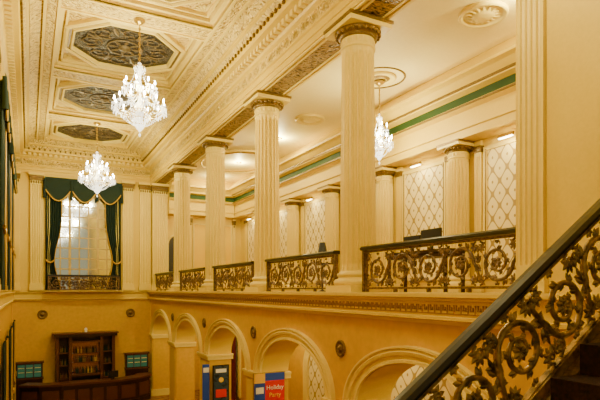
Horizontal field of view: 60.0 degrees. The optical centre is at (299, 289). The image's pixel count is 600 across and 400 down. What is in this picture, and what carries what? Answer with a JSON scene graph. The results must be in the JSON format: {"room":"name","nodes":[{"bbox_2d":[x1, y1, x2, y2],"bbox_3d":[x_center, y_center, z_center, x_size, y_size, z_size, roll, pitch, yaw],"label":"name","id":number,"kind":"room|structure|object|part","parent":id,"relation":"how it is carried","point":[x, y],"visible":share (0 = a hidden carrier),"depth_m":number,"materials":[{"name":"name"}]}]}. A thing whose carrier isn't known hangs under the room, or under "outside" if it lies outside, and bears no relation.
{"room":"grand lobby","nodes":[
{"label":"grand lobby","id":0,"kind":"room"},
{"bbox_2d":[0,290,11,363],"bbox_3d":[-5.761,-0.850,9.401,0.300,11.500,28.000,0,0,-28],"label":"wall","id":1,"kind":"structure","parent":0,"point":[6,313],"depth_m":14.89,"materials":[{"name":"beige paint"}]},
{"bbox_2d":[0,361,1,399],"bbox_3d":[-7.208,3.350,12.560,0.058,3.100,2.200,0,0,-28],"label":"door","id":2,"kind":"structure","parent":1,"relation":"in","point":[1,361],"depth_m":12.08,"materials":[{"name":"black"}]},
{"bbox_2d":[0,41,1,290],"bbox_3d":[-6.213,-2.490,10.710,0.108,5.020,0.640,0,0,-28],"label":"fluted pilaster","id":3,"kind":"object","parent":1,"relation":"attached to","point":[0,41],"visible":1,"depth_m":10.78,"materials":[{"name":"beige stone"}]},
{"bbox_2d":[2,336,8,399],"bbox_3d":[-7.107,3.026,12.613,0.107,3.651,2.636,0,0,-28],"label":"door curtain","id":4,"kind":"object","parent":1,"relation":"hanging from","point":[5,346],"visible":1,"depth_m":11.79,"materials":[{"name":"green fabric"}]},
{"bbox_2d":[0,73,11,289],"bbox_3d":[-7.118,-2.373,12.607,0.176,4.754,3.040,0,0,-28],"label":"window curtain","id":5,"kind":"object","parent":1,"relation":"hanging from","point":[5,118],"visible":0.98,"depth_m":11.57,"materials":[{"name":"green fabric"}]},
{"bbox_2d":[0,291,15,310],"bbox_3d":[-5.566,0.270,9.503,0.140,0.420,28.000,0,0,-28],"label":"trim","id":6,"kind":"structure","parent":1,"relation":"attached to","point":[6,298],"depth_m":13.73,"materials":[{"name":"beige paint"}]},
{"bbox_2d":[7,133,15,289],"bbox_3d":[-9.064,-2.373,16.329,0.176,4.754,3.040,0,0,-28],"label":"window curtain","id":7,"kind":"object","parent":1,"relation":"hanging from","point":[10,146],"visible":0.93,"depth_m":15.33,"materials":[{"name":"green fabric"}]},
{"bbox_2d":[9,326,13,399],"bbox_3d":[-9.053,3.026,16.335,0.107,3.651,2.636,0,0,-28],"label":"door curtain","id":8,"kind":"object","parent":1,"relation":"hanging from","point":[11,388],"visible":0.98,"depth_m":15.70,"materials":[{"name":"green fabric"}]},
{"bbox_2d":[12,320,16,399],"bbox_3d":[-10.873,3.026,19.818,0.107,3.651,2.636,0,0,-28],"label":"door curtain","id":9,"kind":"object","parent":1,"relation":"hanging from","point":[14,321],"visible":0.83,"depth_m":19.37,"materials":[{"name":"green fabric"}]},
{"bbox_2d":[12,164,17,289],"bbox_3d":[-10.884,-2.373,19.812,0.176,4.754,3.040,0,0,-28],"label":"window curtain","id":10,"kind":"object","parent":1,"relation":"hanging from","point":[14,177],"visible":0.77,"depth_m":19.49,"materials":[{"name":"green fabric"}]},
{"bbox_2d":[0,0,43,154],"bbox_3d":[-5.207,-5.750,9.690,0.950,1.500,28.000,0,0,-28],"label":"trim","id":11,"kind":"structure","parent":1,"relation":"attached to","point":[21,21],"depth_m":13.39,"materials":[{"name":"beige paint"}]},
{"bbox_2d":[12,172,240,389],"bbox_3d":[-7.642,-0.850,24.384,10.850,11.500,0.300,0,0,-28],"label":"wall","id":12,"kind":"structure","parent":0,"point":[35,341],"depth_m":23.03,"materials":[{"name":"beige paint"}]},
{"bbox_2d":[15,170,20,289],"bbox_3d":[-11.895,-2.490,21.847,0.282,5.020,0.252,0,0,-28],"label":"fluted pilaster","id":13,"kind":"object","parent":12,"relation":"attached to","point":[17,196],"visible":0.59,"depth_m":21.86,"materials":[{"name":"beige stone"}]},
{"bbox_2d":[29,172,43,289],"bbox_3d":[-11.248,-2.490,22.185,0.589,5.020,0.252,0,0,-28],"label":"fluted pilaster","id":14,"kind":"object","parent":12,"relation":"attached to","point":[36,178],"visible":1,"depth_m":22.18,"materials":[{"name":"beige stone"}]},
{"bbox_2d":[37,310,47,318],"bbox_3d":[-11.081,1.050,22.383,0.400,0.400,0.060,0,0,-28],"label":"roundel","id":15,"kind":"object","parent":12,"relation":"attached to","point":[42,314],"visible":1,"depth_m":22.38,"materials":[{"name":"brown metal"}]},
{"bbox_2d":[14,291,147,300],"bbox_3d":[-9.618,0.270,23.092,5.550,0.420,0.160,0,0,-28],"label":"trim","id":16,"kind":"structure","parent":12,"relation":"attached to","point":[19,295],"depth_m":23.00,"materials":[{"name":"beige paint"}]},
{"bbox_2d":[15,134,149,182],"bbox_3d":[-9.355,-5.750,22.784,5.730,1.500,0.950,0,0,-28],"label":"trim","id":17,"kind":"structure","parent":12,"relation":"attached to","point":[56,155],"depth_m":22.73,"materials":[{"name":"beige paint"}]},
{"bbox_2d":[47,193,118,290],"bbox_3d":[-9.516,-2.330,22.952,3.200,4.780,0.498,0,0,-28],"label":"window","id":18,"kind":"structure","parent":12,"relation":"in","point":[83,248],"depth_m":23.09,"materials":[{"name":"white glass"}]},
{"bbox_2d":[43,177,122,289],"bbox_3d":[-9.536,-2.424,22.989,3.281,4.853,0.262,0,0,-28],"label":"window curtain","id":19,"kind":"object","parent":18,"relation":"hanging from","point":[58,189],"visible":0.93,"depth_m":22.78,"materials":[{"name":"green fabric"}]},
{"bbox_3d":[-9.515,-0.300,22.948,3.200,0.720,0.490,0,0,-28],"label":"balcony railing","id":20,"kind":"part","parent":18,"relation":"part of","materials":[{"name":"metal"}]},
{"bbox_2d":[121,180,134,289],"bbox_3d":[-7.907,-2.490,23.932,0.589,5.020,0.252,0,0,-28],"label":"fluted pilaster","id":21,"kind":"object","parent":12,"relation":"attached to","point":[128,186],"visible":0.96,"depth_m":23.93,"materials":[{"name":"beige stone"}]},
{"bbox_2d":[126,308,134,316],"bbox_3d":[-7.846,1.050,24.074,0.400,0.400,0.060,0,0,-28],"label":"roundel","id":22,"kind":"object","parent":12,"relation":"attached to","point":[130,312],"visible":1,"depth_m":24.06,"materials":[{"name":"brown metal"}]},
{"bbox_2d":[138,182,150,289],"bbox_3d":[-7.225,-2.490,24.289,0.640,5.020,0.252,0,0,-28],"label":"fluted pilaster","id":23,"kind":"object","parent":12,"relation":"attached to","point":[144,188],"visible":0.97,"depth_m":24.28,"materials":[{"name":"beige stone"}]},
{"bbox_2d":[150,183,169,289],"bbox_3d":[-6.582,-2.470,24.462,0.896,4.980,0.540,0,0,-28],"label":"fluted pilaster","id":24,"kind":"object","parent":12,"relation":"attached to","point":[159,192],"visible":0.84,"depth_m":24.43,"materials":[{"name":"beige stone"}]},
{"bbox_2d":[167,235,173,290],"bbox_3d":[-5.927,-1.317,25.044,0.967,2.733,0.100,0,0,-28],"label":"door","id":25,"kind":"structure","parent":12,"relation":"in","point":[171,238],"depth_m":24.91,"materials":[{"name":"black"}]},
{"bbox_2d":[190,216,192,275],"bbox_3d":[-5.319,-1.775,25.326,0.179,3.650,0.180,0,0,-28],"label":"pilaster","id":26,"kind":"object","parent":12,"relation":"attached to","point":[191,217],"visible":0.46,"depth_m":25.33,"materials":[{"name":"beige stone"}]},
{"bbox_2d":[193,223,204,284],"bbox_3d":[-4.828,-1.750,25.640,0.920,3.020,0.078,0,0,-28],"label":"wall panel","id":27,"kind":"object","parent":12,"relation":"attached to","point":[198,229],"visible":0.34,"depth_m":25.56,"materials":[{"name":"beige paint"}]},
{"bbox_2d":[168,179,233,218],"bbox_3d":[-4.706,-4.450,25.158,3.230,1.700,1.050,0,0,-28],"label":"trim","id":28,"kind":"structure","parent":12,"relation":"attached to","point":[197,187],"depth_m":24.96,"materials":[{"name":"beige paint"}]},
{"bbox_2d":[225,225,231,283],"bbox_3d":[-3.853,-1.750,26.149,0.920,3.020,0.078,0,0,-28],"label":"wall panel","id":29,"kind":"object","parent":12,"relation":"attached to","point":[228,229],"visible":0.27,"depth_m":26.28,"materials":[{"name":"beige paint"}]},
{"bbox_2d":[232,219,235,290],"bbox_3d":[-3.342,-1.775,26.359,0.179,3.650,0.180,0,0,-28],"label":"pilaster","id":30,"kind":"object","parent":12,"relation":"attached to","point":[233,220],"visible":0.7,"depth_m":26.36,"materials":[{"name":"beige paint"}]},
{"bbox_2d":[36,0,251,151],"bbox_3d":[-3.291,-6.465,10.861,6.030,0.470,28.300,0,0,-28],"label":"ceiling","id":31,"kind":"structure","parent":0,"point":[210,36],"depth_m":13.36,"materials":[{"name":"beige paint"}]},
{"bbox_2d":[46,119,137,146],"bbox_3d":[-8.571,-6.435,21.326,3.290,0.170,3.540,0,0,-28],"label":"coffer","id":32,"kind":"object","parent":31,"relation":"attached to","point":[66,130],"depth_m":21.28,"materials":[{"name":"beige paint"}]},
{"bbox_2d":[78,122,115,196],"bbox_3d":[-7.604,-4.860,19.497,1.339,2.780,1.340,0,0,-28],"label":"chandelier","id":33,"kind":"object","parent":31,"relation":"hanging from","point":[97,180],"visible":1,"depth_m":19.43,"materials":[{"name":"clear glass"}]},
{"bbox_2d":[49,78,162,123],"bbox_3d":[-6.625,-6.435,17.604,3.290,0.170,3.540,0,0,-28],"label":"coffer","id":34,"kind":"object","parent":31,"relation":"attached to","point":[85,99],"depth_m":17.64,"materials":[{"name":"beige paint"}]},
{"bbox_2d":[54,9,200,85],"bbox_3d":[-4.679,-6.435,13.882,3.290,0.170,3.540,0,0,-28],"label":"coffer","id":35,"kind":"object","parent":31,"relation":"attached to","point":[108,47],"depth_m":13.93,"materials":[{"name":"beige paint"}]},
{"bbox_2d":[111,18,166,136],"bbox_3d":[-3.714,-4.895,12.056,1.259,2.710,1.253,0,0,-28],"label":"chandelier","id":36,"kind":"object","parent":31,"relation":"hanging from","point":[139,109],"visible":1,"depth_m":11.99,"materials":[{"name":"clear glass"}]},
{"bbox_2d":[112,0,229,24],"bbox_3d":[-2.733,-6.435,10.160,3.290,0.170,3.540,0,0,-28],"label":"coffer","id":37,"kind":"object","parent":31,"relation":"attached to","point":[171,7],"depth_m":11.84,"materials":[{"name":"beige paint"}]},
{"bbox_2d":[148,389,199,399],"bbox_3d":[-1.156,5.000,11.978,10.850,0.200,28.300,0,0,-28],"label":"floor","id":38,"kind":"structure","parent":0,"point":[197,392],"depth_m":23.70,"materials":[{"name":"carpet"}]},
{"bbox_2d":[16,360,43,399],"bbox_3d":[-11.452,3.965,22.014,1.100,1.870,0.330,0,0,-28],"label":"display cabinet","id":39,"kind":"object","parent":38,"relation":"on","point":[27,371],"visible":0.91,"depth_m":21.88,"materials":[{"name":"brown wood"}]},
{"bbox_2d":[18,372,151,399],"bbox_3d":[-8.815,4.340,21.912,5.370,1.120,1.406,0,0,-33],"label":"reception desk","id":40,"kind":"object","parent":38,"relation":"on","point":[137,386],"visible":1,"depth_m":21.48,"materials":[{"name":"brown wood"}]},
{"bbox_2d":[108,370,117,379],"bbox_3d":[-7.936,3.600,22.087,0.400,0.360,0.200,0,0,-28],"label":"monitor","id":41,"kind":"object","parent":40,"relation":"on","point":[114,373],"visible":1,"depth_m":22.05,"materials":[{"name":"black"}]},
{"bbox_2d":[52,330,118,381],"bbox_3d":[-9.419,3.375,22.874,2.680,3.050,0.690,0,0,-28],"label":"bookcase","id":42,"kind":"object","parent":38,"relation":"on","point":[89,355],"visible":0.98,"depth_m":22.93,"materials":[{"name":"brown wood"}]},
{"bbox_2d":[124,351,149,375],"bbox_3d":[-7.553,3.890,24.053,1.100,2.020,0.330,0,0,-28],"label":"display cabinet","id":43,"kind":"object","parent":38,"relation":"on","point":[135,362],"visible":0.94,"depth_m":23.92,"materials":[{"name":"brown wood"}]},
{"bbox_2d":[202,364,208,399],"bbox_3d":[-2.974,3.625,16.415,0.220,2.550,0.350,0,0,-28],"label":"banner","id":44,"kind":"object","parent":38,"relation":"on","point":[205,368],"visible":1,"depth_m":16.39,"materials":[{"name":"blue fabric"}]},
{"bbox_2d":[212,364,228,399],"bbox_3d":[-2.508,3.640,16.518,0.540,2.520,0.400,0,0,-28],"label":"stand","id":45,"kind":"object","parent":38,"relation":"on","point":[220,373],"visible":1,"depth_m":16.49,"materials":[{"name":"black"}]},
{"bbox_2d":[253,371,284,399],"bbox_3d":[-0.754,3.450,12.667,0.840,2.900,0.350,0,0,-28],"label":"banner","id":46,"kind":"object","parent":38,"relation":"on","point":[266,385],"visible":1,"depth_m":12.63,"materials":[{"name":"multicoloured fabric"}]},
{"bbox_2d":[541,332,599,399],"bbox_3d":[1.735,2.045,2.487,4.780,5.711,1.800,0,0,-28],"label":"staircase","id":47,"kind":"structure","parent":38,"relation":"on","point":[581,380],"depth_m":3.16,"materials":[{"name":"brown wood"}]},
{"bbox_2d":[393,198,599,399],"bbox_3d":[1.351,0.376,3.189,4.841,4.064,0.120,0,0,-28],"label":"stair railing","id":48,"kind":"object","parent":47,"relation":"on","point":[447,361],"visible":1,"depth_m":3.22,"materials":[{"name":"black"}]},
{"bbox_2d":[136,0,362,182],"bbox_3d":[-0.971,-5.750,11.905,0.950,1.500,28.000,0,0,-28],"label":"trim","id":49,"kind":"structure","parent":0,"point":[268,36],"depth_m":13.30,"materials":[{"name":"beige paint"}]},
{"bbox_2d":[236,345,466,399],"bbox_3d":[1.993,2.700,13.455,0.200,4.400,28.000,0,0,-28],"label":"wall","id":50,"kind":"structure","parent":0,"point":[295,383],"depth_m":17.40,"materials":[{"name":"yellow paint"}]},
{"bbox_2d":[236,338,240,397],"bbox_3d":[-3.140,2.913,22.958,0.088,3.174,2.800,0,0,-28],"label":"wall panel","id":51,"kind":"object","parent":50,"relation":"attached to","point":[238,347],"visible":0.14,"depth_m":21.88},
{"bbox_2d":[303,350,324,399],"bbox_3d":[0.775,2.913,15.470,0.088,3.174,2.800,0,0,-28],"label":"wall panel","id":52,"kind":"object","parent":50,"relation":"attached to","point":[313,387],"visible":0.16,"depth_m":16.32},
{"bbox_2d":[390,365,465,399],"bbox_3d":[2.721,2.913,11.748,0.088,3.174,2.800,0,0,-28],"label":"wall panel","id":53,"kind":"object","parent":50,"relation":"attached to","point":[446,385],"visible":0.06,"depth_m":11.88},
{"bbox_2d":[190,0,515,182],"bbox_3d":[1.914,-5.400,13.413,4.080,0.200,28.000,0,0,-28],"label":"ceiling","id":54,"kind":"structure","parent":0,"point":[426,40],"depth_m":12.22,"materials":[{"name":"beige paint"}]},
{"bbox_2d":[200,150,254,173],"bbox_3d":[-2.537,-5.290,21.581,3.100,0.095,4.000,0,0,-28],"label":"ceiling medallion","id":55,"kind":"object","parent":54,"relation":"attached to","point":[234,151],"depth_m":21.37,"materials":[{"name":"paint"}]},
{"bbox_2d":[295,113,324,124],"bbox_3d":[0.309,-5.255,16.072,0.920,0.090,0.920,0,0,-28],"label":"ceiling medallion","id":56,"kind":"object","parent":54,"relation":"attached to","point":[303,119],"visible":1,"depth_m":15.97,"materials":[{"name":"beige paint"}]},
{"bbox_2d":[374,67,405,88],"bbox_3d":[1.984,-5.259,12.998,1.320,0.138,1.320,0,0,-28],"label":"ceiling medallion","id":57,"kind":"object","parent":54,"relation":"attached to","point":[389,78],"visible":0.59,"depth_m":12.83,"materials":[{"name":"beige paint"}]},
{"bbox_2d":[374,80,392,164],"bbox_3d":[1.986,-4.160,12.995,0.669,2.080,0.671,0,0,40],"label":"chandelier","id":58,"kind":"object","parent":57,"relation":"hanging from","point":[379,147],"visible":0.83,"depth_m":12.95,"materials":[{"name":"clear glass"}]},
{"bbox_2d":[458,0,508,28],"bbox_3d":[3.506,-5.255,9.957,0.920,0.090,0.920,0,0,-28],"label":"ceiling medallion","id":59,"kind":"object","parent":54,"relation":"attached to","point":[486,13],"visible":1,"depth_m":9.87,"materials":[{"name":"beige paint"}]},
{"bbox_2d":[149,300,573,399],"bbox_3d":[-0.249,2.480,12.282,0.900,4.840,28.000,0,0,-28],"label":"arcade","id":60,"kind":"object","parent":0,"point":[172,368],"depth_m":11.39,"materials":[{"name":"yellow paint"}]},
{"bbox_2d":[172,313,202,352],"bbox_3d":[-4.149,1.456,18.898,0.098,1.228,3.820,0,0,-28],"label":"trim","id":61,"kind":"structure","parent":60,"relation":"attached to","point":[182,317],"depth_m":18.55,"materials":[{"name":"beige paint"}]},
{"bbox_2d":[202,318,205,327],"bbox_3d":[-3.157,1.080,17.047,0.060,0.320,0.320,0,0,-28],"label":"roundel","id":62,"kind":"object","parent":60,"relation":"attached to","point":[204,320],"depth_m":17.00,"materials":[{"name":"brown metal"}]},
{"bbox_2d":[203,319,250,369],"bbox_3d":[-2.203,1.456,15.177,0.098,1.228,3.820,0,0,-28],"label":"trim","id":63,"kind":"structure","parent":60,"relation":"attached to","point":[216,325],"depth_m":14.76,"materials":[{"name":"beige paint"}]},
{"bbox_2d":[250,326,255,337],"bbox_3d":[-1.211,1.080,13.325,0.060,0.320,0.320,0,0,-28],"label":"roundel","id":64,"kind":"object","parent":60,"relation":"attached to","point":[253,330],"depth_m":13.28,"materials":[{"name":"brown metal"}]},
{"bbox_2d":[253,328,335,399],"bbox_3d":[-0.257,1.456,11.454,0.098,1.228,3.820,0,0,-28],"label":"trim","id":65,"kind":"structure","parent":60,"relation":"attached to","point":[290,334],"depth_m":10.92,"materials":[{"name":"beige paint"}]},
{"bbox_2d":[335,340,345,356],"bbox_3d":[0.735,1.080,9.603,0.060,0.320,0.320,0,0,-28],"label":"roundel","id":66,"kind":"object","parent":60,"relation":"attached to","point":[340,347],"depth_m":9.57,"materials":[{"name":"brown metal"}]},
{"bbox_2d":[342,346,498,399],"bbox_3d":[1.689,1.456,7.732,0.098,1.228,3.820,0,0,-28],"label":"trim","id":67,"kind":"structure","parent":60,"relation":"attached to","point":[419,356],"depth_m":8.16,"materials":[{"name":"beige paint"}]},
{"bbox_2d":[228,36,515,219],"bbox_3d":[1.299,-4.450,17.210,1.050,1.700,20.700,0,0,-28],"label":"trim","id":68,"kind":"structure","parent":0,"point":[474,100],"depth_m":13.24,"materials":[{"name":"beige paint"}]},
{"bbox_2d":[241,129,515,292],"bbox_3d":[3.589,-2.600,14.289,0.300,5.600,28.000,0,0,-28],"label":"wall","id":69,"kind":"structure","parent":0,"point":[491,140],"depth_m":14.07,"materials":[{"name":"beige paint"}]},
{"bbox_2d":[516,0,599,293],"bbox_3d":[6.257,-3.245,4.004,4.500,6.610,7.300,0,0,-28],"label":"wall","id":70,"kind":"structure","parent":0,"point":[572,26],"depth_m":5.57,"materials":[{"name":"beige paint"}]},
{"bbox_2d":[150,309,171,340],"bbox_3d":[-6.095,1.456,22.621,0.098,1.228,3.820,0,0,-28],"label":"trim","id":71,"kind":"structure","parent":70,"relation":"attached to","point":[159,312],"depth_m":22.52,"materials":[{"name":"beige paint"}]},
{"bbox_2d":[231,336,235,399],"bbox_3d":[-3.341,3.271,22.909,0.153,3.158,2.900,0,0,-28],"label":"door curtain","id":72,"kind":"object","parent":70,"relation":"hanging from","point":[233,350],"visible":0.17,"depth_m":21.86,"materials":[{"name":"red fabric"}]},
{"bbox_2d":[244,218,253,290],"bbox_3d":[-2.209,-1.765,24.912,0.128,3.630,2.320,0,0,-28],"label":"wall panel","id":73,"kind":"object","parent":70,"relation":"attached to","point":[249,225],"visible":0.3,"depth_m":25.50,"materials":[{"name":"beige paint"}]},
{"bbox_2d":[279,209,286,283],"bbox_3d":[-0.819,-1.765,22.253,0.128,3.630,2.320,0,0,-28],"label":"wall panel","id":74,"kind":"object","parent":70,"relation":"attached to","point":[283,214],"visible":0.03,"depth_m":22.11,"materials":[{"name":"beige paint"}]},
{"bbox_2d":[153,0,414,183],"bbox_3d":[-1.801,-5.758,15.533,0.940,1.585,20.800,0,0,-28],"label":"beam","id":75,"kind":"structure","parent":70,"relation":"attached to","point":[323,52],"depth_m":11.99,"materials":[{"name":"beige paint"}]},
{"bbox_2d":[299,197,324,290],"bbox_3d":[0.571,-1.765,19.594,0.128,3.630,2.320,0,0,-28],"label":"wall panel","id":76,"kind":"object","parent":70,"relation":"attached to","point":[312,212],"visible":0.36,"depth_m":19.85,"materials":[{"name":"beige"}]},
{"bbox_2d":[147,291,599,335],"bbox_3d":[-0.373,0.258,12.218,0.800,0.444,28.000,0,0,-28],"label":"trim","id":77,"kind":"structure","parent":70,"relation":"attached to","point":[442,308],"depth_m":8.38,"materials":[{"name":"beige paint"}]},
{"bbox_2d":[155,271,173,290],"bbox_3d":[-5.913,-0.368,22.794,0.180,0.804,3.420,0,0,-28],"label":"balcony railing","id":78,"kind":"object","parent":77,"relation":"on","point":[164,282],"visible":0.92,"depth_m":22.82,"materials":[{"name":"brown metal"}]},
{"bbox_2d":[168,163,196,290],"bbox_3d":[-4.748,-2.462,20.955,0.950,4.995,0.950,0,0,-28],"label":"fluted column","id":79,"kind":"structure","parent":77,"relation":"on","point":[182,172],"depth_m":20.69,"materials":[{"name":"beige stone"}]},
{"bbox_2d":[178,267,204,290],"bbox_3d":[-3.935,-0.368,19.010,0.180,0.804,3.280,0,0,-28],"label":"balcony railing","id":80,"kind":"object","parent":77,"relation":"on","point":[196,279],"visible":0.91,"depth_m":19.00,"materials":[{"name":"brown metal"}]},
{"bbox_2d":[197,135,233,290],"bbox_3d":[-2.803,-2.462,17.233,0.950,4.995,0.950,0,0,-28],"label":"fluted column","id":81,"kind":"structure","parent":77,"relation":"on","point":[215,146],"depth_m":16.98,"materials":[{"name":"beige stone"}]},
{"bbox_2d":[212,261,253,290],"bbox_3d":[-1.989,-0.368,15.288,0.180,0.804,3.280,0,0,-28],"label":"balcony railing","id":82,"kind":"object","parent":77,"relation":"on","point":[222,277],"visible":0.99,"depth_m":15.19,"materials":[{"name":"brown metal"}]},
{"bbox_2d":[243,90,291,290],"bbox_3d":[-0.857,-2.462,13.511,0.950,4.995,0.950,0,0,-28],"label":"fluted column","id":83,"kind":"structure","parent":77,"relation":"on","point":[267,106],"depth_m":13.25,"materials":[{"name":"beige stone"}]},
{"bbox_2d":[265,250,339,291],"bbox_3d":[-0.043,-0.368,11.566,0.180,0.804,3.280,0,0,-28],"label":"balcony railing","id":84,"kind":"object","parent":77,"relation":"on","point":[334,254],"visible":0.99,"depth_m":11.29,"materials":[{"name":"brown metal"}]},
{"bbox_2d":[323,8,393,291],"bbox_3d":[1.089,-2.462,9.788,0.950,4.995,0.950,0,0,-28],"label":"fluted column","id":85,"kind":"structure","parent":77,"relation":"on","point":[357,32],"depth_m":9.53,"materials":[{"name":"beige paint"}]},
{"bbox_2d":[360,227,515,292],"bbox_3d":[1.930,-0.368,7.791,0.180,0.804,3.400,0,0,-28],"label":"balcony railing","id":86,"kind":"object","parent":77,"relation":"on","point":[510,232],"visible":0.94,"depth_m":7.52,"materials":[{"name":"brown metal"}]},
{"bbox_2d":[394,155,447,291],"bbox_3d":[3.365,-1.765,14.251,0.128,3.630,2.320,0,0,-28],"label":"wall panel","id":87,"kind":"object","parent":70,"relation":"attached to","point":[421,192],"visible":0.56,"depth_m":14.38,"materials":[{"name":"beige paint"}]},
{"bbox_2d":[410,161,422,167],"bbox_3d":[3.233,-3.410,14.181,0.290,0.100,0.400,0,0,-28],"label":"picture light","id":88,"kind":"object","parent":87,"relation":"attached to","point":[419,163],"visible":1,"depth_m":14.09,"materials":[{"name":"gold metal"}]},
{"bbox_2d":[472,137,515,291],"bbox_3d":[4.759,-1.765,11.583,0.128,3.630,2.320,0,0,-28],"label":"wall panel","id":89,"kind":"object","parent":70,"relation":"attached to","point":[494,164],"visible":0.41,"depth_m":12.11,"materials":[{"name":"beige paint"}]},
{"bbox_2d":[497,131,513,139],"bbox_3d":[4.627,-3.410,11.514,0.290,0.100,0.400,0,0,-28],"label":"picture light","id":90,"kind":"object","parent":89,"relation":"attached to","point":[511,133],"visible":1,"depth_m":11.45,"materials":[{"name":"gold metal"}]},
{"bbox_2d":[515,0,548,292],"bbox_3d":[2.641,-2.465,5.962,0.090,4.990,0.435,0,0,-28],"label":"fluted pilaster","id":91,"kind":"object","parent":70,"relation":"attached to","point":[531,13],"visible":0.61,"depth_m":5.95,"materials":[{"name":"beige paint"}]},
{"bbox_3d":[1.781,0.305,13.343,3.780,0.490,28.000,0,0,-28],"label":"floor","id":92,"kind":"structure","parent":0,"visible":0},
{"bbox_2d":[281,198,300,290],"bbox_3d":[-0.269,-1.775,20.848,0.766,3.650,0.766,0,0,-28],"label":"wall column","id":93,"kind":"structure","parent":92,"relation":"on","point":[293,226],"depth_m":20.64,"materials":[{"name":"beige stone"}]},
{"bbox_2d":[313,263,330,291],"bbox_3d":[0.567,-0.315,13.161,0.500,0.730,0.500,0,0,-28],"label":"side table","id":94,"kind":"object","parent":92,"relation":"on","point":[322,284],"visible":0.48,"depth_m":13.13,"materials":[{"name":"brown wood"}]},
{"bbox_2d":[318,242,326,262],"bbox_3d":[0.567,-0.940,13.161,0.240,0.520,0.240,0,0,-28],"label":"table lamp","id":95,"kind":"object","parent":94,"relation":"on","point":[322,246],"visible":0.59,"depth_m":13.09,"materials":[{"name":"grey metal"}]},
{"bbox_2d":[317,184,339,290],"bbox_3d":[1.121,-1.775,18.189,0.766,3.650,0.766,0,0,-28],"label":"wall column","id":96,"kind":"structure","parent":92,"relation":"on","point":[332,241],"depth_m":17.99,"materials":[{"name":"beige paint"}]},
{"bbox_2d":[375,165,396,291],"bbox_3d":[2.524,-1.775,15.504,0.766,3.650,0.766,0,0,-28],"label":"wall column","id":97,"kind":"structure","parent":92,"relation":"on","point":[384,175],"depth_m":15.30,"materials":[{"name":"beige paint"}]},
{"bbox_2d":[388,248,465,291],"bbox_3d":[2.349,-0.335,9.860,0.500,0.790,1.700,0,0,-28],"label":"console table","id":98,"kind":"object","parent":92,"relation":"on","point":[435,254],"visible":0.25,"depth_m":9.31,"materials":[{"name":"brown wood"}]},
{"bbox_2d":[403,235,420,250],"bbox_3d":[2.188,-0.890,10.126,0.180,0.320,0.480,0,0,-28],"label":"computer monitor","id":99,"kind":"object","parent":98,"relation":"on","point":[415,237],"visible":0.23,"depth_m":10.10,"materials":[{"name":"black plastic"}]},
{"bbox_2d":[421,227,441,248],"bbox_3d":[2.440,-0.930,9.643,0.180,0.400,0.530,0,0,-28],"label":"computer monitor","id":100,"kind":"object","parent":98,"relation":"on","point":[435,232],"visible":0.36,"depth_m":9.61,"materials":[{"name":"black plastic"}]},
{"bbox_2d":[436,138,475,291],"bbox_3d":[3.914,-1.775,12.845,0.766,3.650,0.766,0,0,-28],"label":"wall column","id":101,"kind":"structure","parent":92,"relation":"on","point":[458,150],"depth_m":12.64,"materials":[{"name":"beige"}]}
]}

